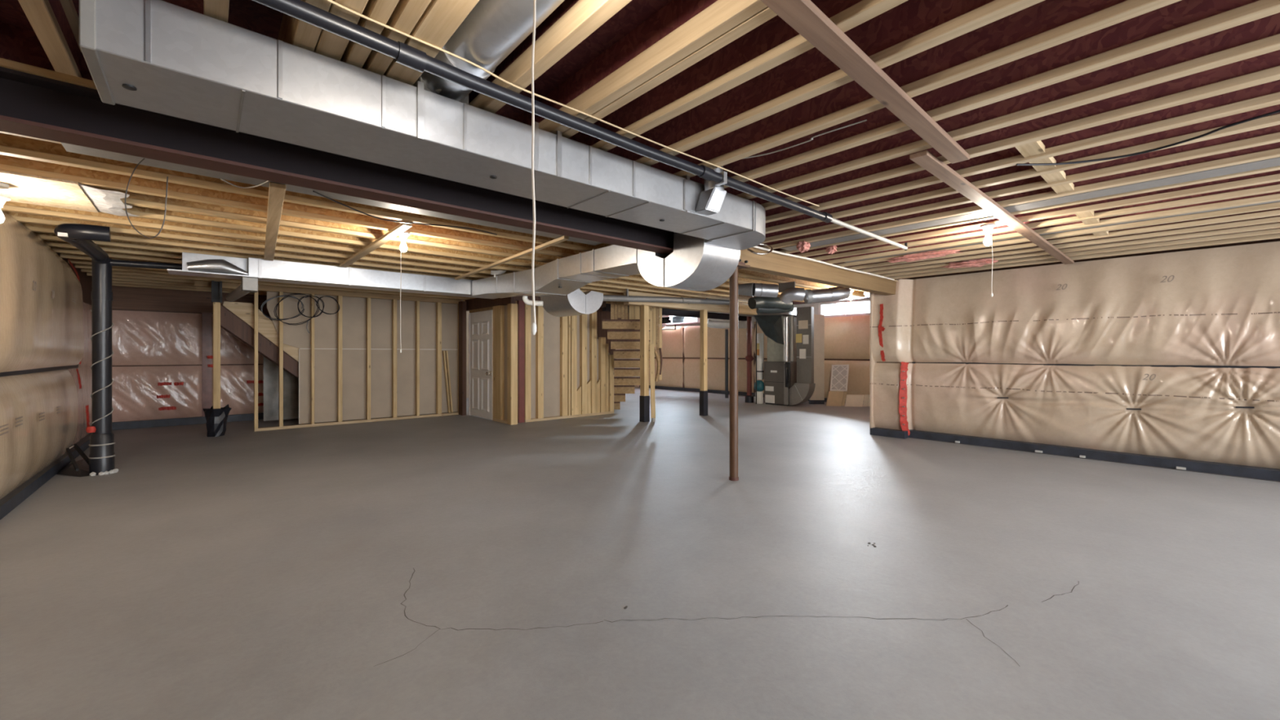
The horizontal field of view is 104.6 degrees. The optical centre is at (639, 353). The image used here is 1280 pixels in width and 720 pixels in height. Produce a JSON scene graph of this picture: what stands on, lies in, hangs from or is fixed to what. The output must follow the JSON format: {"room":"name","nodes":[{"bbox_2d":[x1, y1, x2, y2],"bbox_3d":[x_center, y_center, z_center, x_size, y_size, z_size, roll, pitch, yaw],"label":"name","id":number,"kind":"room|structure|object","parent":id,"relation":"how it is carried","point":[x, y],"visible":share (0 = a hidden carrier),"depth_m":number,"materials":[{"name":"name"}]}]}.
{"room":"unfinished basement","nodes":[
{"label":"unfinished basement","id":0,"kind":"room"},
{"bbox_2d":[0,208,91,499],"bbox_3d":[-4.343,-0.040,3.103,0.296,2.580,17.000,0,0,-41],"label":"wall","id":1,"kind":"structure","parent":0,"point":[46,301],"depth_m":4.41,"materials":[{"name":"beige plastic"}]},
{"bbox_2d":[32,280,36,290],"bbox_3d":[-5.049,-0.563,4.125,0.002,0.084,0.131,0,0,-41],"label":"print","id":2,"kind":"object","parent":1,"relation":"attached to","point":[34,282],"depth_m":4.13},
{"bbox_2d":[0,432,91,519],"bbox_3d":[-3.758,1.200,2.451,0.110,0.100,15.050,0,0,-41],"label":"baseboard","id":3,"kind":"structure","parent":1,"relation":"attached to","point":[9,502],"depth_m":4.55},
{"bbox_2d":[111,285,279,422],"bbox_3d":[-6.845,-0.034,9.755,5.150,2.593,0.214,0,0,-41],"label":"wall","id":4,"kind":"structure","parent":0,"point":[162,339],"depth_m":8.56,"materials":[{"name":"plastic"}]},
{"bbox_2d":[111,412,263,430],"bbox_3d":[-6.796,1.189,9.721,5.120,0.120,0.130,0,0,-41],"label":"baseboard","id":5,"kind":"structure","parent":4,"relation":"attached to","point":[239,417],"depth_m":8.52,"materials":[{"name":"plastic"}]},
{"bbox_2d":[194,280,466,431],"bbox_3d":[-5.439,0.079,9.129,4.089,2.340,1.090,0,0,-39],"label":"wall partition","id":6,"kind":"structure","parent":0,"point":[352,366],"depth_m":9.02,"materials":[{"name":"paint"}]},
{"bbox_2d":[220,301,298,377],"bbox_3d":[-6.412,-0.193,8.345,1.035,1.251,0.700,0,0,-41],"label":"stair","id":7,"kind":"structure","parent":6,"relation":"attached to","point":[230,322],"depth_m":8.08,"materials":[{"name":"brown wood"}]},
{"bbox_2d":[465,295,613,425],"bbox_3d":[-2.030,0.080,10.180,2.393,2.340,2.050,0,0,-41],"label":"wall","id":8,"kind":"structure","parent":0,"point":[562,371],"depth_m":9.35,"materials":[{"name":"wood"}]},
{"bbox_2d":[468,309,493,419],"bbox_3d":[-3.111,0.217,9.590,0.130,2.065,1.055,0,0,-41],"label":"door","id":9,"kind":"structure","parent":8,"relation":"in","point":[480,323],"depth_m":9.57,"materials":[{"name":"white paint"}]},
{"bbox_2d":[466,311,639,397],"bbox_3d":[-2.962,-0.041,15.594,8.400,2.580,0.100,0,0,-41],"label":"wall","id":10,"kind":"structure","parent":0,"point":[467,312],"depth_m":13.87,"materials":[{"name":"paint"}]},
{"bbox_2d":[0,387,1279,719],"bbox_3d":[0.662,1.307,7.522,13.650,0.125,17.000,0,0,-41],"label":"floor","id":11,"kind":"structure","parent":0,"point":[606,566],"depth_m":2.80,"materials":[{"name":"grey concrete"}]},
{"bbox_2d":[56,444,89,476],"bbox_3d":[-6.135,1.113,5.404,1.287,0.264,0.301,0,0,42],"label":"bag","id":12,"kind":"object","parent":11,"relation":"on","point":[80,468],"visible":0.85,"depth_m":5.19,"materials":[{"name":"black plastic"}]},
{"bbox_2d":[53,223,182,475],"bbox_3d":[-5.035,0.081,4.795,0.744,2.369,1.418,0,0,-34],"label":"drain pipe","id":13,"kind":"object","parent":11,"relation":"on","point":[101,457],"visible":1,"depth_m":5.09,"materials":[{"name":"black plastic"}]},
{"bbox_2d":[202,280,231,436],"bbox_3d":[-6.415,0.079,7.498,0.342,2.340,0.330,0,0,15],"label":"post","id":14,"kind":"object","parent":11,"relation":"on","point":[216,416],"visible":1,"depth_m":7.44,"materials":[{"name":"beige wood"}]},
{"bbox_2d":[596,301,662,422],"bbox_3d":[-0.341,-0.035,10.279,1.535,2.570,2.554,0,0,-2],"label":"stair","id":15,"kind":"structure","parent":11,"relation":"on","point":[620,329],"depth_m":9.85,"materials":[{"name":"beige wood"}]},
{"bbox_2d":[639,305,649,422],"bbox_3d":[0.084,0.190,9.061,0.134,2.120,0.134,0,0,-41],"label":"support post","id":16,"kind":"object","parent":11,"relation":"on","point":[644,397],"visible":1,"depth_m":9.02,"materials":[{"name":"beige wood"}]},
{"bbox_2d":[699,309,707,416],"bbox_3d":[1.281,0.190,9.951,0.124,2.120,0.124,0,0,-41],"label":"support post","id":17,"kind":"object","parent":11,"relation":"on","point":[703,313],"visible":1,"depth_m":9.91,"materials":[{"name":"beige wood"}]},
{"bbox_2d":[623,291,756,315],"bbox_3d":[1.181,-0.980,9.994,3.800,0.220,0.140,0,0,-41],"label":"beam","id":18,"kind":"structure","parent":17,"relation":"on","point":[743,308],"depth_m":9.75,"materials":[{"name":"brown wood"}]},
{"bbox_2d":[724,328,728,398],"bbox_3d":[2.348,0.280,13.402,0.084,1.860,0.084,0,0,-41],"label":"pipe","id":19,"kind":"object","parent":11,"relation":"on","point":[726,330],"visible":1,"depth_m":13.37,"materials":[{"name":"plastic"}]},
{"bbox_2d":[728,258,750,480],"bbox_3d":[0.942,0.165,4.901,0.220,2.169,0.200,0,0,-41],"label":"steel post","id":20,"kind":"object","parent":11,"relation":"on","point":[733,476],"visible":0.82,"depth_m":4.85,"materials":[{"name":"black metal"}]},
{"bbox_2d":[0,57,745,264],"bbox_3d":[-0.971,-0.980,3.185,5.200,0.220,0.200,0,0,-41],"label":"steel beam","id":21,"kind":"structure","parent":20,"relation":"on","point":[37,102],"depth_m":2.38,"materials":[{"name":"brown metal"}]},
{"bbox_2d":[739,247,897,295],"bbox_3d":[2.392,-0.985,6.228,3.850,0.210,0.170,0,0,-41],"label":"wooden beam","id":22,"kind":"structure","parent":20,"relation":"on","point":[772,263],"depth_m":5.86,"materials":[{"name":"beige wood"}]},
{"bbox_2d":[753,245,894,280],"bbox_3d":[2.355,-1.082,6.058,3.650,0.037,0.029,0,0,-41],"label":"cable","id":23,"kind":"object","parent":22,"relation":"attached to","point":[756,246],"visible":0.88,"depth_m":5.85,"materials":[{"name":"white plastic"}]},
{"bbox_2d":[745,316,753,402],"bbox_3d":[2.785,0.080,12.602,0.220,2.340,0.220,0,0,-41],"label":"column","id":24,"kind":"structure","parent":11,"relation":"on","point":[748,397],"depth_m":12.54,"materials":[{"name":"metal"}]},
{"bbox_2d":[755,320,756,404],"bbox_3d":[2.869,0.213,12.202,0.026,2.072,0.026,0,0,-19],"label":"gas pipe","id":25,"kind":"object","parent":11,"relation":"on","point":[756,321],"visible":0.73,"depth_m":12.19,"materials":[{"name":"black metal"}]},
{"bbox_2d":[754,380,764,404],"bbox_3d":[2.967,0.960,12.302,0.260,0.580,0.260,0,0,-41],"label":"pump","id":26,"kind":"object","parent":11,"relation":"on","point":[760,384],"visible":0.94,"depth_m":12.22,"materials":[{"name":"white plastic"}]},
{"bbox_2d":[755,391,763,404],"bbox_3d":[2.967,1.095,12.302,0.196,0.310,0.196,0,0,-41],"label":"canister","id":27,"kind":"object","parent":26,"relation":"on","point":[759,393],"depth_m":12.22,"materials":[{"name":"white plastic"}]},
{"bbox_2d":[756,333,764,379],"bbox_3d":[3.020,0.075,12.421,0.177,1.158,0.241,0,0,15],"label":"vent pipe","id":28,"kind":"object","parent":26,"relation":"attached to","point":[760,336],"visible":0.9,"depth_m":12.38,"materials":[{"name":"white plastic"}]},
{"bbox_2d":[764,315,798,405],"bbox_3d":[3.519,0.180,12.024,0.908,2.140,0.890,0,0,-41],"label":"furnace","id":29,"kind":"object","parent":11,"relation":"on","point":[780,366],"visible":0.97,"depth_m":11.88,"materials":[{"name":"grey metal"}]},
{"bbox_2d":[789,306,815,404],"bbox_3d":[3.807,0.075,11.625,0.265,2.310,0.530,0,0,-41],"label":"duct","id":30,"kind":"object","parent":11,"relation":"on","point":[802,391],"visible":1,"depth_m":11.51,"materials":[{"name":"grey metal"}]},
{"bbox_2d":[808,314,824,404],"bbox_3d":[4.356,0.150,12.202,0.344,2.200,0.100,0,0,0],"label":"panel column","id":31,"kind":"structure","parent":11,"relation":"on","point":[818,396],"depth_m":12.15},
{"bbox_2d":[826,391,844,406],"bbox_3d":[4.652,1.081,11.807,0.440,0.338,0.175,0,0,8],"label":"leaning board","id":32,"kind":"object","parent":11,"relation":"on","point":[834,397],"visible":1,"depth_m":11.80,"materials":[{"name":"brown cardboard"}]},
{"bbox_2d":[841,391,846,405],"bbox_3d":[4.889,1.090,11.852,0.075,0.320,0.220,0,0,42],"label":"leaning board","id":33,"kind":"object","parent":11,"relation":"on","point":[844,393],"visible":1,"depth_m":11.84,"materials":[{"name":"beige wood"}]},
{"bbox_2d":[830,364,848,391],"bbox_3d":[4.849,0.594,12.024,0.456,0.647,0.203,0,0,15],"label":"filter","id":34,"kind":"object","parent":33,"relation":"on","point":[839,373],"visible":0.99,"depth_m":12.01,"materials":[{"name":"white paper"}]},
{"bbox_2d":[844,394,864,406],"bbox_3d":[5.060,1.115,11.662,0.474,0.269,0.166,0,0,10],"label":"leaning board","id":35,"kind":"object","parent":11,"relation":"on","point":[851,400],"visible":1,"depth_m":11.65,"materials":[{"name":"beige cardboard"}]},
{"bbox_2d":[862,394,866,406],"bbox_3d":[5.306,1.115,11.672,0.044,0.271,0.196,0,0,39],"label":"leaning board","id":36,"kind":"object","parent":11,"relation":"on","point":[865,395],"visible":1,"depth_m":11.66,"materials":[{"name":"brown wood"}]},
{"bbox_2d":[865,394,868,406],"bbox_3d":[5.362,1.115,11.692,0.044,0.269,0.196,0,0,39],"label":"leaning board","id":37,"kind":"object","parent":11,"relation":"on","point":[867,397],"visible":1,"depth_m":11.69,"materials":[{"name":"beige wood"}]},
{"bbox_2d":[866,394,870,406],"bbox_3d":[5.430,1.116,11.707,0.067,0.267,0.203,0,0,40],"label":"leaning board","id":38,"kind":"object","parent":11,"relation":"on","point":[868,399],"visible":0.71,"depth_m":11.69,"materials":[{"name":"beige wood"}]},
{"bbox_2d":[0,0,1279,315],"bbox_3d":[0.663,-1.217,7.522,13.650,0.266,17.000,0,0,-41],"label":"ceiling","id":39,"kind":"structure","parent":0,"point":[718,82],"depth_m":2.53,"materials":[{"name":"beige wood"}]},
{"bbox_2d":[0,170,98,213],"bbox_3d":[-4.046,-1.082,3.298,0.500,0.013,0.860,0,0,-41],"label":"board","id":40,"kind":"object","parent":39,"relation":"attached to","point":[23,188],"visible":1,"depth_m":3.30,"materials":[{"name":"beige wood"}]},
{"bbox_2d":[0,182,10,222],"bbox_3d":[-4.070,-0.800,3.130,0.110,0.551,0.110,0,0,-41],"label":"lamp","id":41,"kind":"object","parent":40,"relation":"hanging from","point":[3,198],"visible":1,"depth_m":3.13,"materials":[{"name":"white plastic"}]},
{"bbox_2d":[0,194,10,207],"bbox_3d":[-4.070,-0.965,3.130,0.110,0.070,0.110,0,0,-41],"label":"socket","id":42,"kind":"object","parent":41,"relation":"attached to","point":[3,198],"depth_m":3.13,"materials":[{"name":"white plastic"}]},
{"bbox_2d":[79,183,139,216],"bbox_3d":[-3.780,-1.076,3.546,0.222,0.024,0.800,0,0,-41],"label":"paper","id":43,"kind":"object","parent":39,"relation":"attached to","point":[109,202],"visible":0.99,"depth_m":3.48,"materials":[{"name":"paper"}]},
{"bbox_2d":[124,158,168,238],"bbox_3d":[-2.794,-0.868,2.776,0.245,0.435,0.056,0,0,0],"label":"cable loop","id":44,"kind":"object","parent":39,"relation":"hanging from","point":[143,159],"visible":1,"depth_m":2.80,"materials":[{"name":"plastic"}]},
{"bbox_2d":[219,177,268,188],"bbox_3d":[-2.442,-1.072,3.130,0.302,0.007,0.169,0,0,-4],"label":"cable","id":45,"kind":"object","parent":39,"relation":"attached to","point":[220,178],"visible":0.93,"depth_m":3.15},
{"bbox_2d":[263,182,285,260],"bbox_3d":[-3.271,-1.070,4.396,0.085,0.036,3.167,0,0,-38],"label":"board","id":46,"kind":"object","parent":39,"relation":"attached to","point":[277,192],"visible":1,"depth_m":3.82,"materials":[{"name":"brown wood"}]},
{"bbox_2d":[260,294,304,320],"bbox_3d":[-5.836,-0.746,8.088,0.586,0.425,0.040,0,0,-41],"label":"cable coil","id":47,"kind":"object","parent":39,"relation":"hanging from","point":[262,304],"visible":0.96,"depth_m":8.06,"materials":[{"name":"black plastic"}]},
{"bbox_2d":[273,293,319,324],"bbox_3d":[-5.652,-0.730,8.158,0.628,0.534,0.041,0,0,-41],"label":"cable coil","id":48,"kind":"object","parent":39,"relation":"hanging from","point":[277,317],"visible":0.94,"depth_m":8.12,"materials":[{"name":"black plastic"}]},
{"bbox_2d":[297,295,324,317],"bbox_3d":[-5.468,-0.778,8.226,0.374,0.367,0.041,0,0,-41],"label":"cable coil","id":49,"kind":"object","parent":39,"relation":"hanging from","point":[301,298],"visible":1,"depth_m":8.20,"materials":[{"name":"black plastic"}]},
{"bbox_2d":[315,295,339,314],"bbox_3d":[-5.250,-0.810,8.325,0.346,0.312,0.041,0,0,-41],"label":"cable coil","id":50,"kind":"object","parent":39,"relation":"hanging from","point":[326,295],"visible":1,"depth_m":8.31,"materials":[{"name":"black plastic"}]},
{"bbox_2d":[167,252,497,302],"bbox_3d":[-4.260,-0.895,7.220,3.730,0.370,2.343,0,0,-41],"label":"duct","id":51,"kind":"object","parent":39,"relation":"attached to","point":[251,270],"visible":0.87,"depth_m":5.99,"materials":[{"name":"silver metal"}]},
{"bbox_2d":[339,222,412,267],"bbox_3d":[-2.798,-1.075,5.107,0.075,0.028,2.640,0,0,-41],"label":"board","id":52,"kind":"object","parent":39,"relation":"attached to","point":[402,227],"visible":0.9,"depth_m":4.79,"materials":[{"name":"beige wood"}]},
{"bbox_2d":[399,231,409,352],"bbox_3d":[-2.134,-0.547,4.462,0.110,1.086,0.110,0,0,-41],"label":"lamp","id":53,"kind":"object","parent":39,"relation":"hanging from","point":[403,236],"visible":0.98,"depth_m":4.43,"materials":[{"name":"white plastic"}]},
{"bbox_2d":[399,231,409,240],"bbox_3d":[-2.134,-1.055,4.462,0.110,0.070,0.110,0,0,-41],"label":"socket","id":54,"kind":"object","parent":53,"relation":"attached to","point":[403,236],"depth_m":4.44,"materials":[{"name":"white plastic"}]},
{"bbox_2d":[312,191,497,235],"bbox_3d":[-1.854,-1.072,3.963,0.334,0.009,1.480,0,0,36],"label":"cable","id":55,"kind":"object","parent":39,"relation":"attached to","point":[313,191],"visible":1,"depth_m":4.02,"materials":[{"name":"black plastic"}]},
{"bbox_2d":[79,0,765,291],"bbox_3d":[-0.627,-0.830,3.088,3.672,0.530,1.300,0,0,-41],"label":"duct","id":56,"kind":"object","parent":39,"relation":"hanging from","point":[160,56],"visible":0.97,"depth_m":1.97,"materials":[{"name":"silver metal"}]},
{"bbox_2d":[471,244,639,297],"bbox_3d":[-1.072,-0.893,6.013,0.467,0.335,3.675,0,0,-41],"label":"duct","id":57,"kind":"object","parent":56,"relation":"attached to","point":[564,276],"visible":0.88,"depth_m":5.58,"materials":[{"name":"silver metal"}]},
{"bbox_2d":[490,270,506,277],"bbox_3d":[-1.876,-1.086,6.601,0.215,0.149,0.060,0,0,0],"label":"fitting","id":58,"kind":"object","parent":57,"relation":"on","point":[494,273],"visible":0.76,"depth_m":6.58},
{"bbox_2d":[522,295,542,306],"bbox_3d":[-1.411,-0.690,6.501,0.269,0.142,0.068,0,0,0],"label":"pipe","id":59,"kind":"object","parent":57,"relation":"attached to","point":[526,300],"visible":0.95,"depth_m":6.47,"materials":[{"name":"white plastic"}]},
{"bbox_2d":[534,288,603,316],"bbox_3d":[-1.061,-0.785,6.996,0.830,0.490,0.706,0,0,-41],"label":"duct","id":60,"kind":"object","parent":57,"relation":"attached to","point":[578,302],"visible":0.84,"depth_m":6.86,"materials":[{"name":"silver metal"}]},
{"bbox_2d":[683,165,726,215],"bbox_3d":[0.411,-1.065,3.063,0.272,0.379,0.130,0,0,-41],"label":"boot","id":61,"kind":"object","parent":56,"relation":"attached to","point":[710,201],"visible":0.66,"depth_m":3.05,"materials":[{"name":"silver metal"}]},
{"bbox_2d":[413,0,564,104],"bbox_3d":[0.780,-1.202,0.302,0.236,0.243,5.420,0,0,-41],"label":"duct","id":62,"kind":"object","parent":39,"relation":"attached to","point":[492,29],"visible":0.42,"depth_m":1.74,"materials":[{"name":"silver metal"}]},
{"bbox_2d":[454,235,568,279],"bbox_3d":[-1.633,-1.057,5.762,0.050,0.044,3.105,0,0,-38],"label":"board","id":63,"kind":"object","parent":39,"relation":"attached to","point":[562,238],"visible":0.86,"depth_m":5.38,"materials":[{"name":"brown wood"}]},
{"bbox_2d":[531,0,536,334],"bbox_3d":[-0.256,-0.567,1.242,0.110,1.046,0.110,0,0,-41],"label":"cord","id":64,"kind":"object","parent":39,"relation":"hanging from","point":[534,323],"visible":1,"depth_m":1.19,"materials":[{"name":"white fabric"}]},
{"bbox_2d":[326,0,819,206],"bbox_3d":[0.128,-1.082,2.558,3.223,0.014,0.069,0,0,-43],"label":"cable","id":65,"kind":"object","parent":39,"relation":"attached to","point":[329,1],"visible":1,"depth_m":2.01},
{"bbox_2d":[252,0,907,250],"bbox_3d":[0.288,-1.055,2.750,6.381,0.080,0.136,0,0,-43],"label":"drain pipe","id":66,"kind":"object","parent":39,"relation":"hanging from","point":[403,54],"visible":1,"depth_m":1.98,"materials":[{"name":"black plastic"}]},
{"bbox_2d":[602,288,729,305],"bbox_3d":[0.621,-0.972,9.111,3.339,0.248,0.125,0,0,-41],"label":"pipe","id":67,"kind":"object","parent":39,"relation":"hanging from","point":[627,298],"visible":0.87,"depth_m":8.87,"materials":[{"name":"grey metal"}]},
{"bbox_2d":[602,303,746,320],"bbox_3d":[1.196,-1.013,12.621,5.300,0.155,0.140,0,0,-41],"label":"beam","id":68,"kind":"structure","parent":39,"relation":"attached to","point":[668,312],"depth_m":12.52,"materials":[{"name":"metal"}]},
{"bbox_2d":[707,319,754,328],"bbox_3d":[2.419,-0.795,13.330,1.275,0.259,0.249,0,0,9],"label":"duct","id":69,"kind":"object","parent":68,"relation":"hanging from","point":[713,324],"visible":0.8,"depth_m":13.29,"materials":[{"name":"metal"}]},
{"bbox_2d":[737,282,778,297],"bbox_3d":[1.736,-0.933,7.315,0.589,0.221,0.242,0,0,8],"label":"pipe","id":70,"kind":"object","parent":39,"relation":"attached to","point":[761,290],"visible":0.98,"depth_m":7.24,"materials":[{"name":"silver metal"}]},
{"bbox_2d":[747,243,773,254],"bbox_3d":[1.172,-1.015,4.803,0.292,0.155,0.157,0,0,-41],"label":"loop","id":71,"kind":"object","parent":39,"relation":"hanging from","point":[761,244],"visible":0.93,"depth_m":4.74,"materials":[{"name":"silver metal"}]},
{"bbox_2d":[737,307,796,316],"bbox_3d":[3.201,-0.993,11.937,1.600,0.185,0.940,0,0,-41],"label":"duct","id":72,"kind":"object","parent":39,"relation":"attached to","point":[793,313],"visible":0.06,"depth_m":11.63,"materials":[{"name":"silver metal"}]},
{"bbox_2d":[753,315,784,344],"bbox_3d":[2.925,-0.529,11.107,0.687,0.664,0.310,0,0,0],"label":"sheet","id":73,"kind":"object","parent":72,"relation":"hanging from","point":[771,326],"visible":1,"depth_m":11.09,"materials":[{"name":"grey metal"}]},
{"bbox_2d":[747,296,794,313],"bbox_3d":[2.496,-0.926,9.414,0.972,0.328,0.443,0,0,-13],"label":"flexible duct","id":74,"kind":"object","parent":39,"relation":"hanging from","point":[762,304],"visible":0.94,"depth_m":9.24,"materials":[{"name":"silver metal"}]},
{"bbox_2d":[778,281,804,303],"bbox_3d":[2.308,-0.921,7.538,0.408,0.339,0.236,0,0,23],"label":"round elbow","id":75,"kind":"object","parent":39,"relation":"hanging from","point":[789,293],"visible":1,"depth_m":7.48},
{"bbox_2d":[795,240,810,253],"bbox_3d":[1.623,-1.067,4.907,0.131,0.132,0.134,0,0,-41],"label":"tuft","id":76,"kind":"object","parent":39,"relation":"attached to","point":[802,246],"visible":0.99,"depth_m":4.87,"materials":[{"name":"pink fabric"}]},
{"bbox_2d":[742,119,866,159],"bbox_3d":[0.798,-1.102,2.612,0.764,0.023,0.058,0,0,42],"label":"cable","id":77,"kind":"object","parent":39,"relation":"attached to","point":[811,138],"visible":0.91,"depth_m":2.55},
{"bbox_2d":[804,286,850,303],"bbox_3d":[2.842,-0.895,7.507,0.669,0.288,0.249,0,0,-4],"label":"pipe","id":78,"kind":"object","parent":39,"relation":"hanging from","point":[837,293],"visible":0.93,"depth_m":7.42,"materials":[{"name":"silver metal"}]},
{"bbox_2d":[825,245,837,254],"bbox_3d":[1.950,-1.072,5.044,0.086,0.129,0.109,0,0,-20],"label":"tuft","id":79,"kind":"object","parent":39,"relation":"attached to","point":[831,249],"visible":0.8,"depth_m":5.02,"materials":[{"name":"pink fabric"}]},
{"bbox_2d":[848,289,853,319],"bbox_3d":[3.625,-0.832,8.510,0.110,0.516,0.110,0,0,-41],"label":"lamp","id":80,"kind":"object","parent":39,"relation":"hanging from","point":[851,298],"visible":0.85,"depth_m":8.46,"materials":[{"name":"white plastic"}]},
{"bbox_2d":[760,0,969,164],"bbox_3d":[1.008,-1.076,2.031,2.101,0.027,0.088,0,0,-43],"label":"board","id":81,"kind":"object","parent":39,"relation":"attached to","point":[804,16],"visible":1,"depth_m":1.85,"materials":[{"name":"brown wood"}]},
{"bbox_2d":[885,249,960,262],"bbox_3d":[3.131,-1.082,5.492,0.131,0.090,0.797,0,0,-41],"label":"tuft","id":82,"kind":"object","parent":39,"relation":"attached to","point":[931,254],"visible":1,"depth_m":5.46,"materials":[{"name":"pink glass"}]},
{"bbox_2d":[942,257,998,268],"bbox_3d":[3.980,-1.087,5.989,0.154,0.102,0.598,0,0,-41],"label":"tuft","id":83,"kind":"object","parent":39,"relation":"attached to","point":[980,262],"visible":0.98,"depth_m":5.94,"materials":[{"name":"pink glass"}]},
{"bbox_2d":[980,222,995,297],"bbox_3d":[2.951,-0.782,4.197,0.110,0.616,0.110,0,0,-41],"label":"lamp","id":84,"kind":"object","parent":39,"relation":"hanging from","point":[987,228],"visible":1,"depth_m":4.17,"materials":[{"name":"white plastic"}]},
{"bbox_2d":[980,222,995,233],"bbox_3d":[2.951,-1.055,4.197,0.110,0.070,0.110,0,0,-41],"label":"socket","id":85,"kind":"object","parent":84,"relation":"attached to","point":[987,228],"depth_m":4.17,"materials":[{"name":"white plastic"}]},
{"bbox_2d":[909,150,1074,264],"bbox_3d":[3.305,-1.076,4.279,4.820,0.027,0.088,0,0,-42],"label":"board","id":86,"kind":"object","parent":39,"relation":"attached to","point":[925,159],"visible":1,"depth_m":3.40,"materials":[{"name":"brown wood"}]},
{"bbox_2d":[1016,109,1279,165],"bbox_3d":[2.599,-1.086,2.619,0.958,0.018,0.248,0,0,41],"label":"cable","id":87,"kind":"object","parent":39,"relation":"attached to","point":[1277,111],"visible":1,"depth_m":2.62,"materials":[{"name":"black plastic"}]},
{"bbox_2d":[648,297,870,399],"bbox_3d":[3.455,-0.040,14.356,0.218,2.580,10.250,0,0,-41],"label":"wall","id":88,"kind":"structure","parent":0,"point":[846,340],"depth_m":14.69,"materials":[{"name":"paint"}]},
{"bbox_2d":[658,315,697,324],"bbox_3d":[1.101,-1.155,17.080,0.060,0.290,2.450,0,0,-41],"label":"window","id":89,"kind":"structure","parent":88,"relation":"in","point":[665,319],"depth_m":17.01,"materials":[{"name":"glass"}]},
{"bbox_2d":[662,322,699,329],"bbox_3d":[1.411,-0.886,16.151,0.486,0.220,1.606,0,0,-41],"label":"pipe","id":90,"kind":"object","parent":88,"relation":"attached to","point":[675,325],"visible":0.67,"depth_m":16.21,"materials":[{"name":"white metal"}]},
{"bbox_2d":[639,385,863,404],"bbox_3d":[3.372,1.200,14.357,0.100,0.100,10.140,0,0,-41],"label":"baseboard","id":91,"kind":"structure","parent":88,"relation":"attached to","point":[712,391],"depth_m":16.04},
{"bbox_2d":[819,299,870,316],"bbox_3d":[5.171,-1.125,12.470,0.060,0.350,1.350,0,0,-41],"label":"window","id":92,"kind":"structure","parent":88,"relation":"in","point":[845,302],"depth_m":12.47,"materials":[{"name":"white plastic"}]},
{"bbox_2d":[870,238,1279,469],"bbox_3d":[5.902,-0.040,5.311,0.522,2.580,6.750,0,0,-41],"label":"wall","id":93,"kind":"structure","parent":0,"point":[1174,353],"depth_m":5.83,"materials":[{"name":"beige plastic"}]},
{"bbox_2d":[1056,284,1066,289],"bbox_3d":[5.149,-0.811,6.044,0.002,0.070,0.109,0,0,-41],"label":"print","id":94,"kind":"object","parent":93,"relation":"attached to","point":[1059,284],"depth_m":6.04},
{"bbox_2d":[870,426,1279,482],"bbox_3d":[5.854,1.198,5.276,0.400,0.105,6.560,0,0,-41],"label":"baseboard","id":95,"kind":"structure","parent":93,"relation":"attached to","point":[1198,466],"depth_m":5.77,"materials":[{"name":"black plastic"}]},
{"bbox_2d":[1142,373,1155,380],"bbox_3d":[5.650,0.263,5.492,0.002,0.070,0.109,0,0,-41],"label":"print","id":96,"kind":"object","parent":93,"relation":"attached to","point":[1145,374],"depth_m":5.49},
{"bbox_2d":[1160,275,1173,282],"bbox_3d":[5.733,-0.810,5.382,0.002,0.070,0.109,0,0,-41],"label":"print","id":97,"kind":"object","parent":93,"relation":"attached to","point":[1171,275],"depth_m":5.37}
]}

